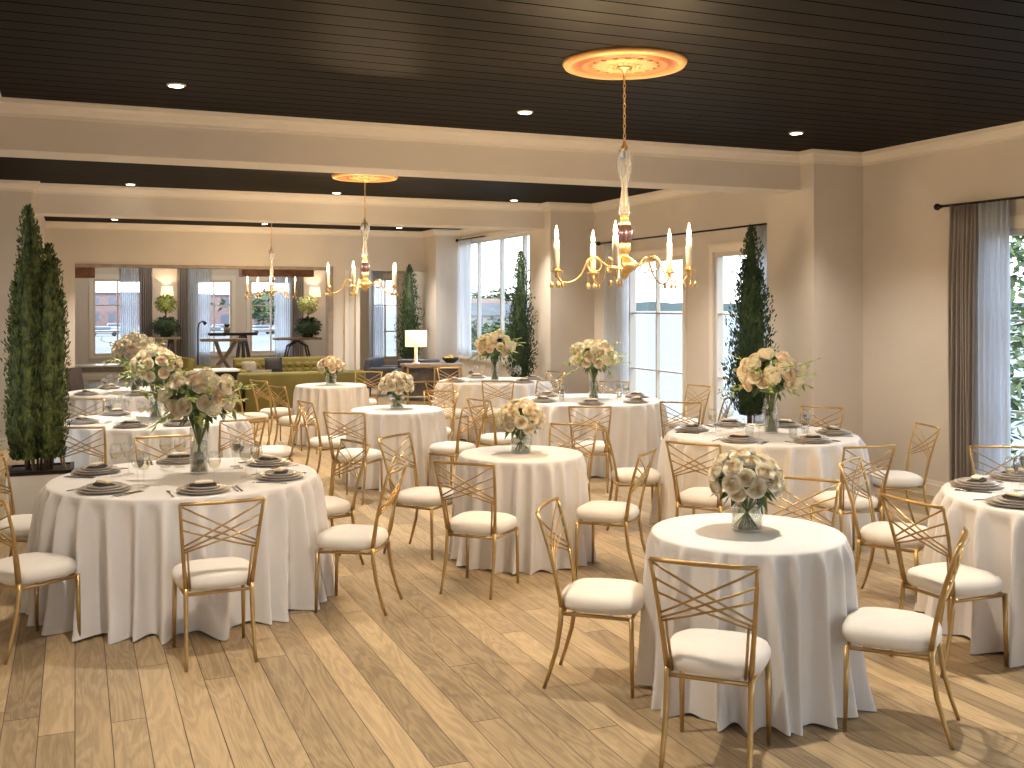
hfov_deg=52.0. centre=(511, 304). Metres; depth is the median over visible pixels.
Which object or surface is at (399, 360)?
console table
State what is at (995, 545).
tablecloth
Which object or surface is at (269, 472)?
salad plate
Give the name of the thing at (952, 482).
charger plate
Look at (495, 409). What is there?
seat cushion
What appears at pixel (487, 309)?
house
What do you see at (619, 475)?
seat cushion
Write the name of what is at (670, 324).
sea
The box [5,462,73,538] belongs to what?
planter
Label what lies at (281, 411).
seat cushion
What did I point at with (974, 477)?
bread roll
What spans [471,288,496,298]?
tree
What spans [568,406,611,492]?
chair
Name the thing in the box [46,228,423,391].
wall
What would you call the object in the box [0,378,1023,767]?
floor
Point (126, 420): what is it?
bread roll
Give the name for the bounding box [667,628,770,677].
seat cushion
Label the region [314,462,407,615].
chair
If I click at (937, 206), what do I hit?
curtain rod
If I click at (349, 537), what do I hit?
seat cushion
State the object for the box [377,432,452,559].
chair
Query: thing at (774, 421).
salad plate
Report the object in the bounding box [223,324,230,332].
potted plant
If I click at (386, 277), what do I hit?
window
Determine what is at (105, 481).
bread roll
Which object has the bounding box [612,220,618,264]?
candle
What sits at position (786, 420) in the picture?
bread roll
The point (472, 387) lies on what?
tablecloth
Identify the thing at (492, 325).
tree
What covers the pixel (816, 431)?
charger plate
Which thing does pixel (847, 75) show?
ceiling
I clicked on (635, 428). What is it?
tablecloth
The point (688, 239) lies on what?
candle
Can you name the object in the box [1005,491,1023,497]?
bread roll
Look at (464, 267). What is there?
curtain
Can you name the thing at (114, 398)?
tablecloth
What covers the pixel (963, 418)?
curtain
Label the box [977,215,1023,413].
window
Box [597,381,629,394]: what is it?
chair
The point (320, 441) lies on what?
seat cushion
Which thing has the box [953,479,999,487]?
dinner plate
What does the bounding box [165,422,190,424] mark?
dinner plate
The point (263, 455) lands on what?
bread roll
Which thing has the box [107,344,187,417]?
flower arrangement
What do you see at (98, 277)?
window
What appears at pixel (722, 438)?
charger plate
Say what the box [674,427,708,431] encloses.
charger plate
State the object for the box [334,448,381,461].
seat cushion
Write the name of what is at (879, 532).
seat cushion
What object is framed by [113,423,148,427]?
charger plate
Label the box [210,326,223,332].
parked car
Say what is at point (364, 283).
chandelier
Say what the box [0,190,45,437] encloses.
wall
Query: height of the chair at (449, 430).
0.867 m
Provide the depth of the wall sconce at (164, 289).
26.39 m
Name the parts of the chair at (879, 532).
backrest, leg, leg, seat frame, leg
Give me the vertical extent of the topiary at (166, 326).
1.096 m
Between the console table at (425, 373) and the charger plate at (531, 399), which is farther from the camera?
the console table at (425, 373)
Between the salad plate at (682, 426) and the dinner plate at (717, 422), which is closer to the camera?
the salad plate at (682, 426)
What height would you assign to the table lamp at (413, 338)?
0.620 m
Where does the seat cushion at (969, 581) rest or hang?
on the chair at (969, 581)
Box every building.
[95,292,138,325]
[210,294,254,325]
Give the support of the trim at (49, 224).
attached to the wall at (72, 247)
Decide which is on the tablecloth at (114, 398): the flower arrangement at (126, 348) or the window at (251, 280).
the flower arrangement at (126, 348)
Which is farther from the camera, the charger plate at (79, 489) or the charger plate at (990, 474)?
the charger plate at (990, 474)
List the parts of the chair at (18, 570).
backrest, leg, leg, seat frame, leg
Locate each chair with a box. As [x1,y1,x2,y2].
[0,453,31,556]
[0,499,80,664]
[57,426,106,467]
[64,367,84,391]
[65,398,104,418]
[134,434,193,461]
[172,497,265,671]
[218,417,266,457]
[229,384,269,445]
[249,379,293,444]
[252,404,304,461]
[267,385,316,453]
[297,400,345,477]
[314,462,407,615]
[323,411,382,504]
[325,438,369,564]
[355,371,382,405]
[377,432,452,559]
[423,390,458,465]
[425,381,468,441]
[427,404,488,485]
[433,460,518,599]
[437,367,462,379]
[466,398,519,445]
[481,380,513,445]
[535,379,562,393]
[536,496,643,698]
[545,370,564,393]
[549,423,598,501]
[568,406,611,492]
[575,446,656,581]
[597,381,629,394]
[598,420,661,529]
[648,556,770,767]
[659,401,701,441]
[665,440,740,516]
[668,384,711,427]
[718,395,733,420]
[764,476,840,527]
[800,405,843,427]
[810,444,895,563]
[838,456,926,612]
[842,526,969,749]
[871,422,940,522]
[880,492,1007,677]
[968,445,1023,475]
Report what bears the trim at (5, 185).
attached to the wall at (11, 202)
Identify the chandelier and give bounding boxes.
[245,224,297,298]
[324,179,398,295]
[549,66,696,288]
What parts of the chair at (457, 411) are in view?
backrest, leg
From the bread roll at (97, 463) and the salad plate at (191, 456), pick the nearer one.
the bread roll at (97, 463)
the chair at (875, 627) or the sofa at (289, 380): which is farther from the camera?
the sofa at (289, 380)
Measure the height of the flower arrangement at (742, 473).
0.395 m
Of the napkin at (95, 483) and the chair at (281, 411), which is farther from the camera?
the chair at (281, 411)
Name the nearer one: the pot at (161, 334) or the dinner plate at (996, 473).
the dinner plate at (996, 473)
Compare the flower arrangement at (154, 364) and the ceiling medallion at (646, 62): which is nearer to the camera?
the ceiling medallion at (646, 62)
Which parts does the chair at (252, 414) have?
backrest, leg, leg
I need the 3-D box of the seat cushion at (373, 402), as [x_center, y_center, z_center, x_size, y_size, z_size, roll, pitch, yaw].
[-2.211,1.435,15.459,0.419,0.097,0.410,0,0,12]
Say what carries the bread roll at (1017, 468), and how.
on the napkin at (1006, 472)
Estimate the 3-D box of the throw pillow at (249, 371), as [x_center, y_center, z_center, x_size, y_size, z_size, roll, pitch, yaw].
[-4.158,1.242,17.263,0.380,0.357,0.202,0,0,-23]
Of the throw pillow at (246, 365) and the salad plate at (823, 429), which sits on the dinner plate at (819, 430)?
the salad plate at (823, 429)
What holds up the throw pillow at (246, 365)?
on the sofa at (306, 363)
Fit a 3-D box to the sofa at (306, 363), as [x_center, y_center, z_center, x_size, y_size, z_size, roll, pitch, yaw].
[-4.506,1.460,21.089,2.050,0.800,0.860,0,0,-23]
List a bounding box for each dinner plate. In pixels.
[67,419,96,422]
[75,466,117,472]
[81,483,127,491]
[102,411,128,413]
[116,422,145,426]
[160,456,195,461]
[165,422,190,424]
[180,484,225,491]
[250,458,287,464]
[260,471,300,478]
[580,401,601,403]
[677,426,705,429]
[715,421,743,424]
[723,436,755,440]
[775,423,799,425]
[796,437,828,441]
[818,429,848,433]
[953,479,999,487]
[990,496,1023,505]
[993,471,1023,478]
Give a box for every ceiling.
[0,0,1023,230]
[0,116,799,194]
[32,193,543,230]
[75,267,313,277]
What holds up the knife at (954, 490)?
on the tablecloth at (995, 545)
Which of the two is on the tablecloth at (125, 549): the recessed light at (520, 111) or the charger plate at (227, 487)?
the charger plate at (227, 487)
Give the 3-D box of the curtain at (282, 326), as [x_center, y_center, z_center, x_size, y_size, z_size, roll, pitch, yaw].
[-6.048,0.420,27.714,0.456,2.840,0.127,0,0,-23]
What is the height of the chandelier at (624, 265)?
1.455 m
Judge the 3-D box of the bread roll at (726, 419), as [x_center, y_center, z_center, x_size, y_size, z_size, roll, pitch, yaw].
[1.960,1.030,9.450,0.105,0.018,0.048,0,0,-5]
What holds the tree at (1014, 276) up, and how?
on the garden
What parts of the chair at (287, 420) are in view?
leg, backrest, leg, seat frame, leg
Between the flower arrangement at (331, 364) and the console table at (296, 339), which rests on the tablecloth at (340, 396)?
the flower arrangement at (331, 364)
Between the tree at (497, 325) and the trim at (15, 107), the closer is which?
the trim at (15, 107)
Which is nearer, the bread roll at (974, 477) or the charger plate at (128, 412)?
the bread roll at (974, 477)
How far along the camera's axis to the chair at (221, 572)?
5.46 m
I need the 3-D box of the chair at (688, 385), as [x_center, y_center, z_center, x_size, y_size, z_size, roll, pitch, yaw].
[2.135,1.429,12.913,0.523,0.867,0.438,0,0,-33]
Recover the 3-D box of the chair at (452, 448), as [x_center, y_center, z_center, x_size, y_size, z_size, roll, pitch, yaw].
[-0.548,1.429,10.533,0.523,0.867,0.438,0,0,35]
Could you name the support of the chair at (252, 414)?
on the floor
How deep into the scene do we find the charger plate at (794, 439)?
8.24 m
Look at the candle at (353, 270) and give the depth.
12.59 m
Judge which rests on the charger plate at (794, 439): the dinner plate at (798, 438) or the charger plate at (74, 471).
the dinner plate at (798, 438)
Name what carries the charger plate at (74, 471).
on the tablecloth at (125, 549)
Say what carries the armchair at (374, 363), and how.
on the floor
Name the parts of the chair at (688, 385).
backrest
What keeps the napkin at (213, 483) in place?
on the salad plate at (218, 484)
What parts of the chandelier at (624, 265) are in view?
arm, arm, arm, chain, arm, arm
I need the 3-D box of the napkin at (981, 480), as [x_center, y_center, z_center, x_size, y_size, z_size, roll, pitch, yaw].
[2.780,1.049,6.277,0.075,0.018,0.150,0,0,41]
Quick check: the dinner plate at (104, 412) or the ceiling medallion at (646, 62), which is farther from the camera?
the dinner plate at (104, 412)
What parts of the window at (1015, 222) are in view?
casing, frame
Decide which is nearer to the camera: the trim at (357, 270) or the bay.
the trim at (357, 270)
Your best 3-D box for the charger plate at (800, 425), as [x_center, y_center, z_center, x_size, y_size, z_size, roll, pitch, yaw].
[2.442,1.077,9.372,0.304,0.020,0.304,0,0,33]
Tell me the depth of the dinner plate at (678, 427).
9.00 m
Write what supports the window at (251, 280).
in the wall at (161, 277)
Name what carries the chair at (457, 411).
on the floor
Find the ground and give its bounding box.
[95,313,474,355]
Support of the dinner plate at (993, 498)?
on the charger plate at (988, 499)
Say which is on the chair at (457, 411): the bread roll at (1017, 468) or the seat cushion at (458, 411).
the seat cushion at (458, 411)
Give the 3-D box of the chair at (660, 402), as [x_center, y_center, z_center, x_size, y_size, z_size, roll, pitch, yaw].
[1.774,1.429,11.070,0.438,0.867,0.522,0,0,8]
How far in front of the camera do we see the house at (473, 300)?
150.89 m
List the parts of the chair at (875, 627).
leg, seat frame, leg, leg, backrest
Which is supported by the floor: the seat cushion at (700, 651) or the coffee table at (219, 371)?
the coffee table at (219, 371)
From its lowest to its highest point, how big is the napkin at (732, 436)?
0.018 m
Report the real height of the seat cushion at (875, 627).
0.097 m
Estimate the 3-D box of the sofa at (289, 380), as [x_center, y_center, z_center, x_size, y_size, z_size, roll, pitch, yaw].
[-3.584,1.480,17.627,2.100,0.760,0.860,0,0,-23]
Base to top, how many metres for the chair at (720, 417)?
0.867 m
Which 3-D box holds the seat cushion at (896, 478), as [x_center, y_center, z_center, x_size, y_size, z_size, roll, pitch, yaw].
[3.164,1.435,8.690,0.410,0.097,0.419,0,0,-4]
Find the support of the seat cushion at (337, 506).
on the chair at (337, 506)
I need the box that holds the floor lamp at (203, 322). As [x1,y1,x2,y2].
[197,321,206,364]
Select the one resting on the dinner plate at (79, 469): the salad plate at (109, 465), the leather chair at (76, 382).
the salad plate at (109, 465)
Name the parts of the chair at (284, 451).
backrest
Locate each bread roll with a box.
[90,461,102,465]
[96,479,112,483]
[125,419,137,421]
[171,452,186,455]
[194,479,212,483]
[262,454,275,457]
[274,466,286,471]
[723,418,735,420]
[732,433,745,435]
[779,419,791,421]
[806,433,818,435]
[970,474,982,479]
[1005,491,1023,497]
[1007,467,1023,471]
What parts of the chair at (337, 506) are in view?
seat frame, backrest, leg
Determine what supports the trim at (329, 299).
attached to the wall at (72, 247)
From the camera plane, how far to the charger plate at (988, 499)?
5.63 m
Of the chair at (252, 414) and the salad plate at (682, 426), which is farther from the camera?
the chair at (252, 414)
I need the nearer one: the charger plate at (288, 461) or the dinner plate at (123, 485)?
the dinner plate at (123, 485)
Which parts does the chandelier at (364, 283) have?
arm, chain, arm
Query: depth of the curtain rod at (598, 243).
13.79 m
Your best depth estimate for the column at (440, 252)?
22.42 m
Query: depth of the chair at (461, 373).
16.74 m
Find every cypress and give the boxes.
[0,203,73,538]
[393,264,425,358]
[500,251,538,377]
[719,224,778,423]
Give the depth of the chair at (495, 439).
11.13 m
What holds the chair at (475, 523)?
on the floor
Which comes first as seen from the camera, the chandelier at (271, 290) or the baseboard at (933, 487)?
the baseboard at (933, 487)
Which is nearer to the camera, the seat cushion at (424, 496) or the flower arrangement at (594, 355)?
the seat cushion at (424, 496)
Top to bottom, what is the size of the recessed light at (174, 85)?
0.013 m
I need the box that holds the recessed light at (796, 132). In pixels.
[789,131,803,134]
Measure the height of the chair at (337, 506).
0.867 m
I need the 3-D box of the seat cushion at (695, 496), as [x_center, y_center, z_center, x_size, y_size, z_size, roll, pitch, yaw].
[1.467,1.435,7.854,0.419,0.097,0.410,0,0,32]
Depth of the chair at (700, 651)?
4.18 m
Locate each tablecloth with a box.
[19,458,338,644]
[54,411,254,468]
[65,386,177,418]
[291,382,369,444]
[341,405,452,491]
[433,377,552,440]
[448,445,597,574]
[511,394,669,478]
[635,513,876,735]
[648,424,877,544]
[914,475,1023,667]
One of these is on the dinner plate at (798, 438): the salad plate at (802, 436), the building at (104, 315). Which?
the salad plate at (802, 436)
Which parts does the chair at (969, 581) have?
leg, backrest, leg, leg, seat frame, leg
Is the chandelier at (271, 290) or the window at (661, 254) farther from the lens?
the chandelier at (271, 290)
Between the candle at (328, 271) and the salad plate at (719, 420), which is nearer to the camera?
the salad plate at (719, 420)
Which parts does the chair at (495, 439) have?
backrest, seat frame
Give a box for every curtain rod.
[456,235,485,241]
[596,223,766,245]
[934,196,1023,209]
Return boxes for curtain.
[120,268,137,378]
[139,268,152,336]
[177,269,187,357]
[188,269,210,364]
[274,277,291,356]
[290,277,303,356]
[369,271,382,357]
[457,239,471,355]
[603,242,628,394]
[752,225,766,423]
[948,204,978,480]
[978,200,1010,475]
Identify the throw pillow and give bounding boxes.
[242,361,256,372]
[248,370,271,372]
[264,358,282,371]
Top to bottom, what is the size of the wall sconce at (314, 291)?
0.390 m
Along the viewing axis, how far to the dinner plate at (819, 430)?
8.77 m
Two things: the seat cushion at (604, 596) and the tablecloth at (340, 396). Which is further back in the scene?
the tablecloth at (340, 396)
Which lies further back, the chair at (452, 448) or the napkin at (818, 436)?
the chair at (452, 448)
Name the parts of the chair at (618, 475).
backrest, leg, leg, seat frame, leg, leg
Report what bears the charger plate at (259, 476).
on the tablecloth at (125, 549)
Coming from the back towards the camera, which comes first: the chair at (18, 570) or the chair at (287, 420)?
the chair at (287, 420)
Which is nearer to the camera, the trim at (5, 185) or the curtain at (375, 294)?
the trim at (5, 185)
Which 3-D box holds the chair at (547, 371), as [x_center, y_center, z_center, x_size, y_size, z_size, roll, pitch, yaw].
[0.477,1.429,15.657,0.523,0.867,0.438,0,0,-37]
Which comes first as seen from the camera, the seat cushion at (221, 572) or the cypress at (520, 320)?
the seat cushion at (221, 572)
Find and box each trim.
[0,93,1023,165]
[0,180,709,212]
[45,221,493,237]
[75,264,332,355]
[345,268,359,369]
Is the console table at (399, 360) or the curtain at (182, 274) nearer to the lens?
the console table at (399, 360)
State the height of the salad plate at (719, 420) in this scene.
0.020 m
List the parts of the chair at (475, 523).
leg, backrest, leg, seat frame, leg, leg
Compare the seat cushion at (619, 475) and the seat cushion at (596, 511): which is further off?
the seat cushion at (619, 475)
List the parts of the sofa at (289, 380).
armrest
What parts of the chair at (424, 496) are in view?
leg, backrest, leg, seat frame, leg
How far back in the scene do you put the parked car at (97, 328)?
149.43 m
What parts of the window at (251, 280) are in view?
frame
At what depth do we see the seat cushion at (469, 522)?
6.79 m
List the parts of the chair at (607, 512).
leg, leg, seat frame, leg, backrest, leg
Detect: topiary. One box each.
[150,294,180,336]
[294,295,321,336]
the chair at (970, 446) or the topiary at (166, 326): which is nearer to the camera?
the chair at (970, 446)
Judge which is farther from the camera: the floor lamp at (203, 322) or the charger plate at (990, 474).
the floor lamp at (203, 322)
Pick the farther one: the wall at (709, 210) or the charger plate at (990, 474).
the wall at (709, 210)
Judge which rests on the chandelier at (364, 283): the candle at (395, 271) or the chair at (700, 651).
the candle at (395, 271)
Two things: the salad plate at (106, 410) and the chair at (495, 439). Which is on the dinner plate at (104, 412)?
the salad plate at (106, 410)
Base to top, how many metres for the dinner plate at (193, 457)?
0.020 m
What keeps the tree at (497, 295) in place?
on the ground
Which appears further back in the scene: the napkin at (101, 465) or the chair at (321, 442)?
the chair at (321, 442)
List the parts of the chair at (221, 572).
leg, leg, seat frame, backrest, leg, leg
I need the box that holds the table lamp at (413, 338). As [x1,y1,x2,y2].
[405,330,426,363]
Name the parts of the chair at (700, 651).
leg, leg, backrest, seat frame, leg, leg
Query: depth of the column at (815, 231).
11.06 m
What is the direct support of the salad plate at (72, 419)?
on the dinner plate at (93, 419)
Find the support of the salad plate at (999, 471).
on the dinner plate at (996, 473)
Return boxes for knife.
[115,491,142,496]
[954,490,987,492]
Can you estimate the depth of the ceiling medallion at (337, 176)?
13.00 m
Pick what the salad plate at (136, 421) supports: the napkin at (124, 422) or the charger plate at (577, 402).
the napkin at (124, 422)
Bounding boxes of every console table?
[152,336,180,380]
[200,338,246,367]
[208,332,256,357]
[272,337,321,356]
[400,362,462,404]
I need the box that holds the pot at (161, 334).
[160,333,171,336]
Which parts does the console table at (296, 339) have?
leg, leg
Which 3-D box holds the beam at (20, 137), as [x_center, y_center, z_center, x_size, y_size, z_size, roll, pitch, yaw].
[-1.404,-1.410,9.506,9.520,0.390,0.470,0,0,-23]
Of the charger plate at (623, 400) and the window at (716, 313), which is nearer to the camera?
the charger plate at (623, 400)
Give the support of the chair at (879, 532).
on the floor
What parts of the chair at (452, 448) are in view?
leg, seat frame, leg, backrest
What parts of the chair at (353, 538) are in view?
leg, leg, seat frame, leg, backrest, leg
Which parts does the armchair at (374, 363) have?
backrest, armrest, armrest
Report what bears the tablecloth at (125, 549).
on the round table
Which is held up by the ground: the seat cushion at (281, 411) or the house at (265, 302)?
the house at (265, 302)
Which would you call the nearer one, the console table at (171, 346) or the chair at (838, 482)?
the chair at (838, 482)
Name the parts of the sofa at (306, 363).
armrest, backrest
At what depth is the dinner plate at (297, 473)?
6.51 m
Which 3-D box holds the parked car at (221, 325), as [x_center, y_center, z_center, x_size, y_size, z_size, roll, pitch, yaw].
[-45.772,3.759,165.000,4.300,1.387,1.800,0,0,-34]
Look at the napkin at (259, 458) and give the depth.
7.12 m
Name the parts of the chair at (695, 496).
leg, backrest, seat frame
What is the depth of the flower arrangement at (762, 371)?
8.71 m
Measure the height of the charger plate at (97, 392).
0.020 m
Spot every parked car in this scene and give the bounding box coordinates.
[95,326,119,335]
[107,323,119,329]
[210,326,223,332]
[211,324,224,328]
[252,325,273,333]
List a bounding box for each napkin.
[85,464,107,468]
[93,482,115,486]
[122,421,140,423]
[167,454,190,457]
[189,482,216,486]
[258,457,279,460]
[273,470,287,473]
[729,435,748,437]
[804,435,820,437]
[967,478,986,482]
[1001,471,1023,474]
[1002,494,1023,500]
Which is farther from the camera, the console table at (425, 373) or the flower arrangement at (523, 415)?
the console table at (425, 373)
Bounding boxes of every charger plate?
[66,420,99,423]
[71,467,120,474]
[73,392,98,395]
[76,484,131,493]
[99,412,131,415]
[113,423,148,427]
[156,458,193,463]
[162,423,190,426]
[176,485,229,494]
[246,459,290,466]
[256,472,304,480]
[531,399,556,402]
[577,402,604,404]
[623,400,648,402]
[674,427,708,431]
[712,422,746,426]
[720,437,757,442]
[776,424,802,427]
[793,438,831,443]
[815,430,851,434]
[949,480,1003,489]
[985,497,1023,508]
[989,472,1023,480]
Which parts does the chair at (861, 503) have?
leg, seat frame, leg, backrest, leg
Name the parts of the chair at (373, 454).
leg, backrest, leg, seat frame, leg, leg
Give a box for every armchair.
[181,357,220,384]
[364,356,397,395]
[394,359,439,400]
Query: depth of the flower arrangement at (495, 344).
14.95 m
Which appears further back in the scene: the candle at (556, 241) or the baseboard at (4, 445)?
the baseboard at (4, 445)
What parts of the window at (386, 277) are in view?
frame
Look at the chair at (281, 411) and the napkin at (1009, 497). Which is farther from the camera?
the chair at (281, 411)
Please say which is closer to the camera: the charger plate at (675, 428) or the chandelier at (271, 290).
the charger plate at (675, 428)
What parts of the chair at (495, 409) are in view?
backrest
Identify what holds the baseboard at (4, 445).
attached to the wall at (11, 202)
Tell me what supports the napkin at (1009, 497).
on the salad plate at (999, 497)
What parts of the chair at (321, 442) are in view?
leg, backrest, leg, seat frame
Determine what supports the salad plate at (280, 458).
on the dinner plate at (284, 459)
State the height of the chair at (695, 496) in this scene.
0.867 m
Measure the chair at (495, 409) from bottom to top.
0.867 m
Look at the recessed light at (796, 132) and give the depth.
9.74 m
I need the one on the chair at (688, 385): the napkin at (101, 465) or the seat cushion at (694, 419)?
the seat cushion at (694, 419)
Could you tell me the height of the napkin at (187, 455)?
0.018 m
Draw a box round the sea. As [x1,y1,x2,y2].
[383,307,1023,464]
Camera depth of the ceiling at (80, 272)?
24.06 m
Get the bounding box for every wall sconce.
[161,286,173,295]
[309,287,320,298]
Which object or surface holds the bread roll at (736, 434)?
on the napkin at (732, 436)
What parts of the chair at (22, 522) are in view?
backrest, seat frame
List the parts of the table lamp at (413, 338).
lamp shade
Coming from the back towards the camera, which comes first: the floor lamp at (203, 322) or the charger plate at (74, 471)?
the floor lamp at (203, 322)
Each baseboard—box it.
[0,373,119,448]
[871,468,944,495]
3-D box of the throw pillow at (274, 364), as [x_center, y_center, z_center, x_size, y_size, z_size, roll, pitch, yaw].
[-4.713,1.208,20.732,0.340,0.325,0.182,0,0,-23]
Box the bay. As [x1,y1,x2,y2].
[636,301,1023,310]
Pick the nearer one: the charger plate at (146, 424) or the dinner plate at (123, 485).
the dinner plate at (123, 485)
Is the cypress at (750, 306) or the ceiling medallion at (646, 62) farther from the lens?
the cypress at (750, 306)
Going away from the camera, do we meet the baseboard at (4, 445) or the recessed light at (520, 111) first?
the recessed light at (520, 111)
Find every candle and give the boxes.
[327,264,329,284]
[352,262,354,284]
[394,263,396,284]
[554,225,558,267]
[590,232,595,269]
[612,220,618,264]
[667,229,671,268]
[686,225,691,266]
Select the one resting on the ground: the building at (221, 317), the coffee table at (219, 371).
the building at (221, 317)
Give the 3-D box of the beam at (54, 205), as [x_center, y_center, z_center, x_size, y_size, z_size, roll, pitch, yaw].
[-3.822,-1.410,15.156,9.400,0.390,0.520,0,0,-23]
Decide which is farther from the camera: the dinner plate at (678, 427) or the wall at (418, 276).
the wall at (418, 276)
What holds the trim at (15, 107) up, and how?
attached to the wall at (906, 240)
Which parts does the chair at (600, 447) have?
backrest, leg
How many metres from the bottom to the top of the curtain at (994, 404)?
2.770 m
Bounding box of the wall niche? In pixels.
[360,271,407,370]
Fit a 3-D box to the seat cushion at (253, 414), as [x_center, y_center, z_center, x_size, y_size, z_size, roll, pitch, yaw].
[-3.365,1.435,13.473,0.410,0.097,0.419,0,0,-43]
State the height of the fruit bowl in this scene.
0.100 m
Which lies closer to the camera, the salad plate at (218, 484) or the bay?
the salad plate at (218, 484)
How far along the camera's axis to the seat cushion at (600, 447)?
10.46 m
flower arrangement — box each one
[100,331,166,389]
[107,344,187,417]
[137,367,256,471]
[317,355,345,383]
[378,371,414,406]
[467,329,524,378]
[495,398,545,450]
[561,339,630,397]
[707,448,785,528]
[717,348,821,431]
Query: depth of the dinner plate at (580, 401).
11.39 m
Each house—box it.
[252,292,274,324]
[471,298,499,302]
[471,303,528,342]
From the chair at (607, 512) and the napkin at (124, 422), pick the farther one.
the napkin at (124, 422)
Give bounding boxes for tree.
[211,289,274,324]
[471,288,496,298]
[471,316,507,348]
[471,319,489,350]
[485,288,514,300]
[487,318,512,338]
[1010,235,1023,463]
[1010,236,1023,373]
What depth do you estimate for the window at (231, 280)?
27.28 m
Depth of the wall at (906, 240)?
10.46 m
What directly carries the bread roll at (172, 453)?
on the napkin at (187, 455)
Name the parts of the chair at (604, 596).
leg, backrest, leg, seat frame, leg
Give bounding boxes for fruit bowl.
[442,357,458,362]
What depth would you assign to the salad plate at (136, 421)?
9.28 m
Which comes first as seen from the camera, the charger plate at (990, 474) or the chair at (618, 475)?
the charger plate at (990, 474)
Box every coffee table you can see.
[75,363,140,385]
[193,368,239,379]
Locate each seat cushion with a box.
[0,514,31,538]
[0,552,76,584]
[172,557,251,589]
[236,412,268,421]
[252,445,290,457]
[260,407,293,416]
[278,415,315,424]
[310,435,345,447]
[316,524,387,550]
[325,496,350,516]
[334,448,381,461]
[369,399,376,405]
[397,486,452,506]
[429,441,475,454]
[442,408,467,417]
[450,511,516,534]
[480,432,519,444]
[481,407,500,415]
[562,578,643,614]
[569,440,609,452]
[576,500,638,522]
[611,467,661,483]
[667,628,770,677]
[668,417,700,426]
[680,487,736,507]
[812,490,877,510]
[842,607,942,651]
[860,521,926,547]
[871,470,922,486]
[906,562,1003,596]
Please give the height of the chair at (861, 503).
0.867 m
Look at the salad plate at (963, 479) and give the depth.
6.25 m
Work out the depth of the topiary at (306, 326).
25.90 m
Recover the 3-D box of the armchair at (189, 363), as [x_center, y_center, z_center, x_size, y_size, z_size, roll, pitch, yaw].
[-6.527,1.470,21.779,0.801,0.783,0.600,0,0,-44]
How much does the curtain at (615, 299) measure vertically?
2.790 m
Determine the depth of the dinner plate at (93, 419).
9.56 m
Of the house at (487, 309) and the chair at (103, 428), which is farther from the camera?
the house at (487, 309)
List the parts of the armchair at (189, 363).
backrest, armrest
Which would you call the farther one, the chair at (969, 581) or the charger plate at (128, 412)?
the charger plate at (128, 412)
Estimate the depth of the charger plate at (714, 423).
9.33 m
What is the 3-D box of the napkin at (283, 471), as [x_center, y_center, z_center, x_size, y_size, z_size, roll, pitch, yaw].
[-1.453,1.049,6.587,0.075,0.018,0.150,0,0,-6]
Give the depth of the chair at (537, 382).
14.04 m
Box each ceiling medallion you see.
[332,173,397,182]
[562,47,686,79]
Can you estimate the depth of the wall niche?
25.99 m
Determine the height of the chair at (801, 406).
0.867 m
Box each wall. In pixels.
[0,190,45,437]
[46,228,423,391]
[75,268,325,373]
[412,272,420,358]
[461,192,766,424]
[863,138,1023,482]
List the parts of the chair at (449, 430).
backrest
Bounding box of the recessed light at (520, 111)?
[517,110,532,113]
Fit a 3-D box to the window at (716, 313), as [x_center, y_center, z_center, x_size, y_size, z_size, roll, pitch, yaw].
[2.947,0.535,12.916,0.145,2.650,1.714,0,0,-23]
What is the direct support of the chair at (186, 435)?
on the floor
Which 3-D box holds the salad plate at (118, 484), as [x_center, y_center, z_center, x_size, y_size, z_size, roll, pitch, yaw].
[-2.381,1.056,6.129,0.200,0.020,0.200,0,0,29]
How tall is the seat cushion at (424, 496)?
0.097 m
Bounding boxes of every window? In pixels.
[89,274,138,358]
[200,275,235,356]
[246,277,289,355]
[368,273,402,361]
[459,230,528,365]
[629,247,686,429]
[708,241,745,423]
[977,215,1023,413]
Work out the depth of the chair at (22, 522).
6.76 m
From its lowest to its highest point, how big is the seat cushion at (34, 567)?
0.097 m
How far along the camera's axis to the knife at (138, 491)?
6.02 m
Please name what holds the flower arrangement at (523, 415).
on the tablecloth at (525, 480)
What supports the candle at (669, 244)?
on the chandelier at (624, 265)
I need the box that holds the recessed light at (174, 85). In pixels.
[166,83,185,87]
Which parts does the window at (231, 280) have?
frame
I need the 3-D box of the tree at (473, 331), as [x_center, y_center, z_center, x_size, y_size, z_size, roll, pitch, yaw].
[-2.939,2.627,61.991,3.406,3.681,3.134,0,0,-23]
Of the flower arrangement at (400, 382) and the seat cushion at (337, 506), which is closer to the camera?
the seat cushion at (337, 506)
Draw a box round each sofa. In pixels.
[232,370,365,412]
[233,356,333,379]
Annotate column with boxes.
[424,236,460,368]
[529,211,593,393]
[767,163,862,439]
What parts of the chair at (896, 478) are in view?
leg, seat frame, leg, backrest, leg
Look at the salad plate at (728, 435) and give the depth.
8.29 m
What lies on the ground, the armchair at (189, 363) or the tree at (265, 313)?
the tree at (265, 313)
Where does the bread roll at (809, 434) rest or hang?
on the napkin at (818, 436)
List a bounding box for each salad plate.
[71,418,93,420]
[80,464,112,470]
[86,481,122,489]
[105,410,125,412]
[119,421,142,424]
[164,454,193,459]
[185,482,220,489]
[254,457,283,462]
[264,469,296,476]
[680,425,702,428]
[719,420,740,423]
[726,435,751,439]
[774,421,796,424]
[799,435,824,439]
[821,428,845,431]
[959,477,994,484]
[996,494,1023,502]
[998,470,1023,476]
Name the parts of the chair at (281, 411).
backrest, leg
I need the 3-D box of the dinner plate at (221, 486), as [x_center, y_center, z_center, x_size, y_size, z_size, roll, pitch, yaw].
[-1.800,1.067,6.114,0.256,0.020,0.256,0,0,-26]
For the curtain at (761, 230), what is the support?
hanging from the curtain rod at (598, 243)

